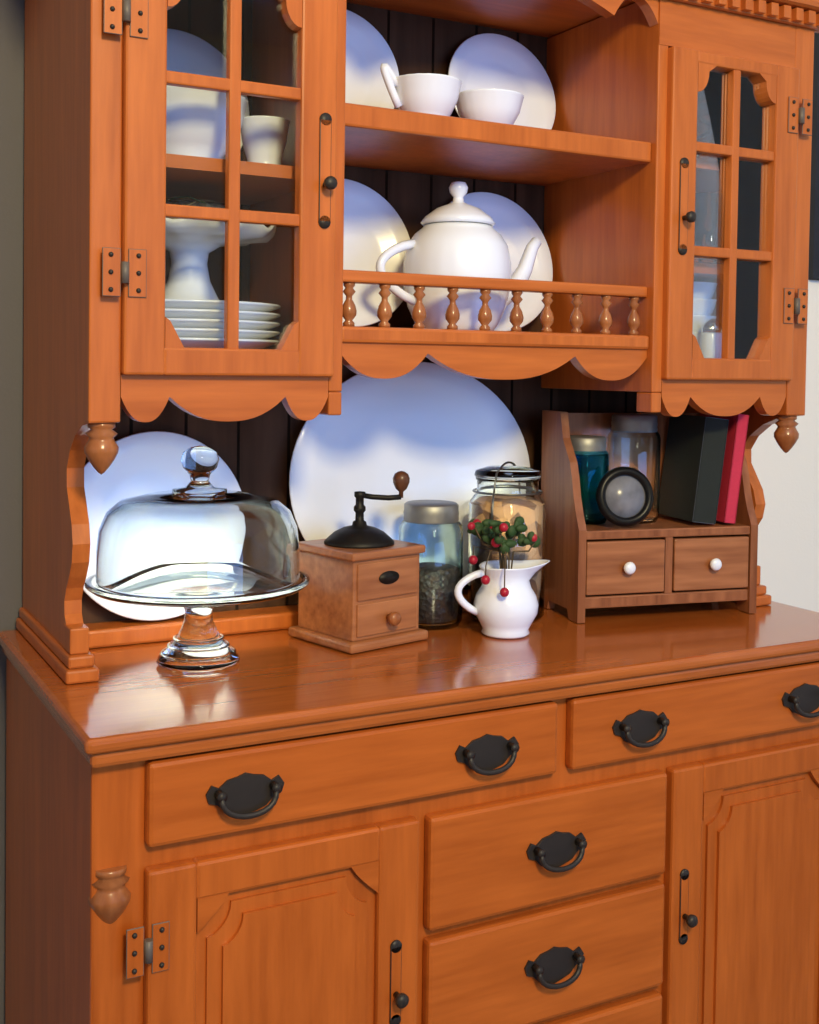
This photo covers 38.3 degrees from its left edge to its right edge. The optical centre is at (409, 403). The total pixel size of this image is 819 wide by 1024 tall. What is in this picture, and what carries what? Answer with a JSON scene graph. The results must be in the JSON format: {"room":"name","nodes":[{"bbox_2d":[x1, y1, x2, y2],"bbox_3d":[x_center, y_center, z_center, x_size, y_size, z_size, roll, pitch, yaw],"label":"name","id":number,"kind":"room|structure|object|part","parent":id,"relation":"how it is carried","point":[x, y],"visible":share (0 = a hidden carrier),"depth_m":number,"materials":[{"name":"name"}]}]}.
{"room":"dining room","nodes":[
{"label":"dining room","id":0,"kind":"room"},
{"bbox_2d":[0,0,818,1023],"bbox_3d":[-0.228,-0.195,1.822,5.200,2.600,0.100,0,2,-28],"label":"wall","id":1,"kind":"structure","parent":0,"point":[12,12],"depth_m":1.61,"materials":[{"name":"grey paint"}]},
{"bbox_2d":[808,33,818,280],"bbox_3d":[1.021,-0.483,2.417,0.535,0.485,0.015,0,2,-28],"label":"chalkboard sign","id":2,"kind":"object","parent":1,"relation":"attached to","point":[813,271],"visible":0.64,"depth_m":2.29,"materials":[{"name":"black"}]},
{"bbox_3d":[0.755,1.202,0.002,5.400,0.050,4.330,0,2,-28],"label":"floor","id":3,"kind":"structure","parent":0,"visible":0},
{"bbox_2d":[0,0,818,1023],"bbox_3d":[0.067,0.248,1.628,1.156,1.735,0.535,0,2,-28],"label":"china hutch","id":4,"kind":"object","parent":3,"relation":"on","point":[612,817],"visible":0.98,"depth_m":1.45,"materials":[{"name":"brown wood"}]},
{"bbox_2d":[83,431,240,620],"bbox_3d":[-0.336,0.161,1.560,0.249,0.248,0.037,0,2,-28],"label":"dinner plate","id":5,"kind":"object","parent":4,"relation":"in","point":[145,462],"visible":0.4,"depth_m":1.55,"materials":[{"name":"white ceramic"}]},
{"bbox_2d":[85,446,309,671],"bbox_3d":[-0.256,0.184,1.433,0.268,0.265,0.268,0,2,-28],"label":"glass cake stand","id":6,"kind":"object","parent":4,"relation":"on","point":[198,547],"visible":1,"depth_m":1.34,"materials":[{"name":"clear glass"}]},
{"bbox_2d":[166,85,247,158],"bbox_3d":[-0.271,-0.327,1.436,0.146,0.085,0.146,0,2,-28],"label":"serving bowl","id":7,"kind":"object","parent":4,"relation":"in","point":[195,118],"visible":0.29,"depth_m":1.38,"materials":[{"name":"white ceramic"}]},
{"bbox_2d":[167,28,249,158],"bbox_3d":[-0.308,-0.392,1.547,0.203,0.200,0.048,0,2,-29],"label":"dinner plate","id":8,"kind":"object","parent":4,"relation":"in","point":[186,52],"visible":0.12,"depth_m":1.57,"materials":[{"name":"white ceramic"}]},
{"bbox_3d":[-0.205,-0.259,1.317,0.274,0.458,0.043,0,2,-28],"label":"hutch door","id":9,"kind":"part","parent":4,"relation":"part of","materials":[{"name":"brown wood"}]},
{"bbox_2d":[165,299,280,348],"bbox_3d":[-0.275,-0.090,1.466,0.228,0.066,0.228,0,2,-28],"label":"plates","id":10,"kind":"object","parent":4,"relation":"in","point":[198,323],"visible":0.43,"depth_m":1.38,"materials":[{"name":"white ceramic"}]},
{"bbox_2d":[165,218,275,299],"bbox_3d":[-0.274,-0.165,1.463,0.214,0.117,0.214,0,2,-28],"label":"cake stand","id":11,"kind":"object","parent":10,"relation":"on","point":[189,242],"visible":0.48,"depth_m":1.44,"materials":[{"name":"white ceramic"}]},
{"bbox_2d":[166,196,224,218],"bbox_3d":[-0.268,-0.232,1.470,0.113,0.044,0.110,2,2,25],"label":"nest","id":12,"kind":"object","parent":11,"relation":"on","point":[200,202],"visible":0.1,"depth_m":1.42,"materials":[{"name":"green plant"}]},
{"bbox_2d":[241,115,289,164],"bbox_3d":[-0.181,-0.318,1.473,0.064,0.068,0.064,0,2,-28],"label":"cup","id":13,"kind":"object","parent":4,"relation":"in","point":[264,138],"visible":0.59,"depth_m":1.45,"materials":[{"name":"white ceramic"}]},
{"bbox_3d":[-0.137,0.743,1.257,0.334,0.545,0.041,0,2,-28],"label":"hutch door","id":14,"kind":"part","parent":4,"relation":"part of","materials":[{"name":"brown wood"}]},
{"bbox_3d":[-0.111,0.398,1.428,0.500,0.087,0.336,0,2,-28],"label":"drawer","id":15,"kind":"part","parent":4,"relation":"part of","materials":[{"name":"brown wood"}]},
{"bbox_2d":[289,471,427,653],"bbox_3d":[-0.063,0.202,1.572,0.135,0.225,0.147,-1,2,-42],"label":"coffee grinder","id":16,"kind":"object","parent":4,"relation":"on","point":[361,594],"visible":0.98,"depth_m":1.54,"materials":[{"name":"brown wood"}]},
{"bbox_3d":[-0.004,-0.132,1.758,1.026,0.884,0.012,0,2,-28],"label":"panel","id":17,"kind":"part","parent":4,"relation":"part of","materials":[{"name":"brown wood"}]},
{"bbox_2d":[345,10,398,108],"bbox_3d":[-0.101,-0.467,1.651,0.191,0.186,0.056,0,2,-27],"label":"salad plate","id":18,"kind":"object","parent":4,"relation":"in","point":[366,48],"visible":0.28,"depth_m":1.68,"materials":[{"name":"white ceramic"}]},
{"bbox_2d":[343,179,409,326],"bbox_3d":[-0.092,-0.213,1.665,0.218,0.213,0.058,0,2,-27],"label":"dinner plate","id":19,"kind":"object","parent":4,"relation":"in","point":[372,225],"visible":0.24,"depth_m":1.70,"materials":[{"name":"white ceramic"}]},
{"bbox_2d":[289,362,529,576],"bbox_3d":[0.006,0.111,1.738,0.403,0.346,0.044,0,2,-28],"label":"serving platter","id":20,"kind":"object","parent":4,"relation":"in","point":[432,423],"visible":0.59,"depth_m":1.74,"materials":[{"name":"white ceramic"}]},
{"bbox_2d":[0,601,818,767],"bbox_3d":[0.066,0.332,1.638,1.140,0.032,0.522,0,2,-28],"label":"countertop","id":21,"kind":"structure","parent":4,"relation":"on","point":[282,686],"depth_m":1.41,"materials":[{"name":"brown wood"}]},
{"bbox_2d":[380,63,461,115],"bbox_3d":[0.021,-0.404,1.566,0.096,0.079,0.100,1,2,19],"label":"cup","id":22,"kind":"object","parent":4,"relation":"in","point":[430,93],"visible":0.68,"depth_m":1.53,"materials":[{"name":"white ceramic"}]},
{"bbox_2d":[398,500,463,629],"bbox_3d":[0.030,0.227,1.668,0.092,0.172,0.092,0,2,-28],"label":"jar","id":23,"kind":"object","parent":4,"relation":"on","point":[436,525],"visible":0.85,"depth_m":1.63,"materials":[{"name":"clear glass"}]},
{"bbox_2d":[376,181,540,330],"bbox_3d":[0.072,-0.203,1.633,0.232,0.208,0.149,1,2,1],"label":"teapot","id":24,"kind":"object","parent":4,"relation":"in","point":[457,238],"visible":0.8,"depth_m":1.58,"materials":[{"name":"white ceramic"}]},
{"bbox_2d":[456,89,523,123],"bbox_3d":[0.109,-0.393,1.621,0.096,0.056,0.096,0,2,-28],"label":"cup","id":25,"kind":"object","parent":4,"relation":"in","point":[492,105],"visible":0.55,"depth_m":1.58,"materials":[{"name":"white ceramic"}]},
{"bbox_3d":[0.118,-0.128,1.537,0.471,0.068,0.022,0,2,-28],"label":"gallery rail","id":26,"kind":"part","parent":4,"relation":"part of","materials":[{"name":"brown wood"}]},
{"bbox_2d":[449,192,552,330],"bbox_3d":[0.124,-0.214,1.781,0.218,0.213,0.058,0,2,-27],"label":"dinner plate","id":27,"kind":"object","parent":4,"relation":"in","point":[514,224],"visible":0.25,"depth_m":1.81,"materials":[{"name":"white ceramic"}]},
{"bbox_2d":[448,33,555,128],"bbox_3d":[0.139,-0.468,1.780,0.191,0.186,0.056,0,2,-27],"label":"salad plate","id":28,"kind":"object","parent":4,"relation":"in","point":[485,60],"visible":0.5,"depth_m":1.80,"materials":[{"name":"white ceramic"}]},
{"bbox_2d":[454,559,549,638],"bbox_3d":[0.128,0.266,1.614,0.121,0.100,0.089,1,2,15],"label":"ceramic pitcher","id":29,"kind":"object","parent":4,"relation":"on","point":[511,616],"visible":0.89,"depth_m":1.58,"materials":[{"name":"white ceramic"}]},
{"bbox_2d":[467,516,540,596],"bbox_3d":[0.117,0.208,1.601,0.105,0.109,0.088,2,2,27],"label":"sprigs","id":30,"kind":"object","parent":29,"relation":"in","point":[489,532],"visible":0.97,"depth_m":1.59,"materials":[{"name":"green plant"}]},
{"bbox_2d":[467,461,545,622],"bbox_3d":[0.141,0.199,1.716,0.112,0.228,0.116,2,2,27],"label":"jar","id":31,"kind":"object","parent":4,"relation":"on","point":[504,492],"visible":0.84,"depth_m":1.68,"materials":[{"name":"clear glass"}]},
{"bbox_3d":[0.104,0.674,1.555,0.347,0.133,0.336,0,2,-28],"label":"drawer","id":32,"kind":"part","parent":4,"relation":"part of","materials":[{"name":"brown wood"}]},
{"bbox_3d":[0.106,0.531,1.550,0.347,0.132,0.336,0,2,-28],"label":"drawer","id":33,"kind":"part","parent":4,"relation":"part of","materials":[{"name":"brown wood"}]},
{"bbox_3d":[0.102,0.818,1.559,0.347,0.133,0.336,0,2,-28],"label":"drawer","id":34,"kind":"part","parent":4,"relation":"part of","materials":[{"name":"brown wood"}]},
{"bbox_2d":[541,410,757,622],"bbox_3d":[0.365,0.164,1.784,0.296,0.300,0.150,0,2,-18],"label":"desk organizer","id":35,"kind":"object","parent":4,"relation":"on","point":[668,560],"visible":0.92,"depth_m":1.74,"materials":[{"name":"brown wood"}]},
{"bbox_2d":[570,435,608,523],"bbox_3d":[0.264,0.114,1.779,0.072,0.130,0.072,0,2,-28],"label":"mason jar","id":36,"kind":"object","parent":35,"relation":"in","point":[592,457],"visible":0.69,"depth_m":1.75,"materials":[{"name":"teal glass"}]},
{"bbox_2d":[596,466,653,526],"bbox_3d":[0.315,0.137,1.721,0.088,0.087,0.023,1,2,-8],"label":"picture frame","id":37,"kind":"object","parent":35,"relation":"in","point":[624,495],"visible":1,"depth_m":1.72,"materials":[{"name":"black metal"}]},
{"bbox_3d":[0.298,0.236,1.759,0.126,0.077,0.138,0,2,-18],"label":"drawer","id":38,"kind":"part","parent":35,"relation":"part of","materials":[{"name":"brown wood"}]},
{"bbox_2d":[607,413,660,523],"bbox_3d":[0.342,0.098,1.799,0.080,0.162,0.080,0,2,-28],"label":"mason jar","id":39,"kind":"object","parent":35,"relation":"in","point":[633,440],"visible":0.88,"depth_m":1.77,"materials":[{"name":"clear glass"}]},
{"bbox_2d":[659,414,728,523],"bbox_3d":[0.433,0.099,1.807,0.059,0.162,0.105,0,2,-18],"label":"book","id":40,"kind":"object","parent":35,"relation":"in","point":[695,445],"visible":0.88,"depth_m":1.77,"materials":[{"name":"paper"}]},
{"bbox_3d":[0.434,0.237,1.802,0.126,0.077,0.138,0,2,-18],"label":"drawer","id":41,"kind":"part","parent":35,"relation":"part of","materials":[{"name":"brown wood"}]},
{"bbox_2d":[700,413,748,523],"bbox_3d":[0.476,0.097,1.821,0.040,0.166,0.105,0,2,-18],"label":"book","id":42,"kind":"object","parent":35,"relation":"in","point":[738,424],"visible":0.48,"depth_m":1.77,"materials":[{"name":"paper"}]},
{"bbox_3d":[0.343,0.397,1.673,0.490,0.087,0.336,0,2,-28],"label":"drawer","id":43,"kind":"part","parent":4,"relation":"part of","materials":[{"name":"brown wood"}]},
{"bbox_2d":[697,103,700,119],"bbox_3d":[0.456,-0.407,1.770,0.088,0.105,0.088,0,2,-28],"label":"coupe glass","id":44,"kind":"object","parent":4,"relation":"in","point":[698,112],"visible":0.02,"depth_m":1.76,"materials":[{"name":"clear glass"}]},
{"bbox_2d":[696,118,704,156],"bbox_3d":[0.458,-0.410,1.876,0.088,0.105,0.088,0,2,-28],"label":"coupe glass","id":45,"kind":"object","parent":4,"relation":"in","point":[700,134],"visible":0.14,"depth_m":1.86,"materials":[{"name":"clear glass"}]},
{"bbox_2d":[693,282,716,343],"bbox_3d":[0.419,-0.121,1.819,0.106,0.125,0.106,0,2,-28],"label":"stacked bowls","id":46,"kind":"object","parent":4,"relation":"in","point":[703,292],"visible":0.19,"depth_m":1.77,"materials":[{"name":"white ceramic"}]},
{"bbox_2d":[694,192,720,263],"bbox_3d":[0.446,-0.257,1.756,0.062,0.105,0.062,0,2,-28],"label":"drinking glass","id":47,"kind":"object","parent":4,"relation":"on","point":[706,227],"visible":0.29,"depth_m":1.73,"materials":[{"name":"clear glass"}]},
{"bbox_2d":[699,318,721,357],"bbox_3d":[0.448,-0.091,1.749,0.035,0.070,0.035,0,2,-28],"label":"salt shaker","id":48,"kind":"object","parent":4,"relation":"in","point":[710,344],"visible":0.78,"depth_m":1.74,"materials":[{"name":"white ceramic"}]},
{"bbox_3d":[0.476,-0.261,1.683,0.264,0.458,0.043,0,2,-28],"label":"hutch door","id":49,"kind":"part","parent":4,"relation":"part of","materials":[{"name":"brown wood"}]},
{"bbox_3d":[0.490,0.741,1.594,0.352,0.545,0.041,0,2,-28],"label":"hutch door","id":50,"kind":"part","parent":4,"relation":"part of","materials":[{"name":"brown wood"}]}
]}

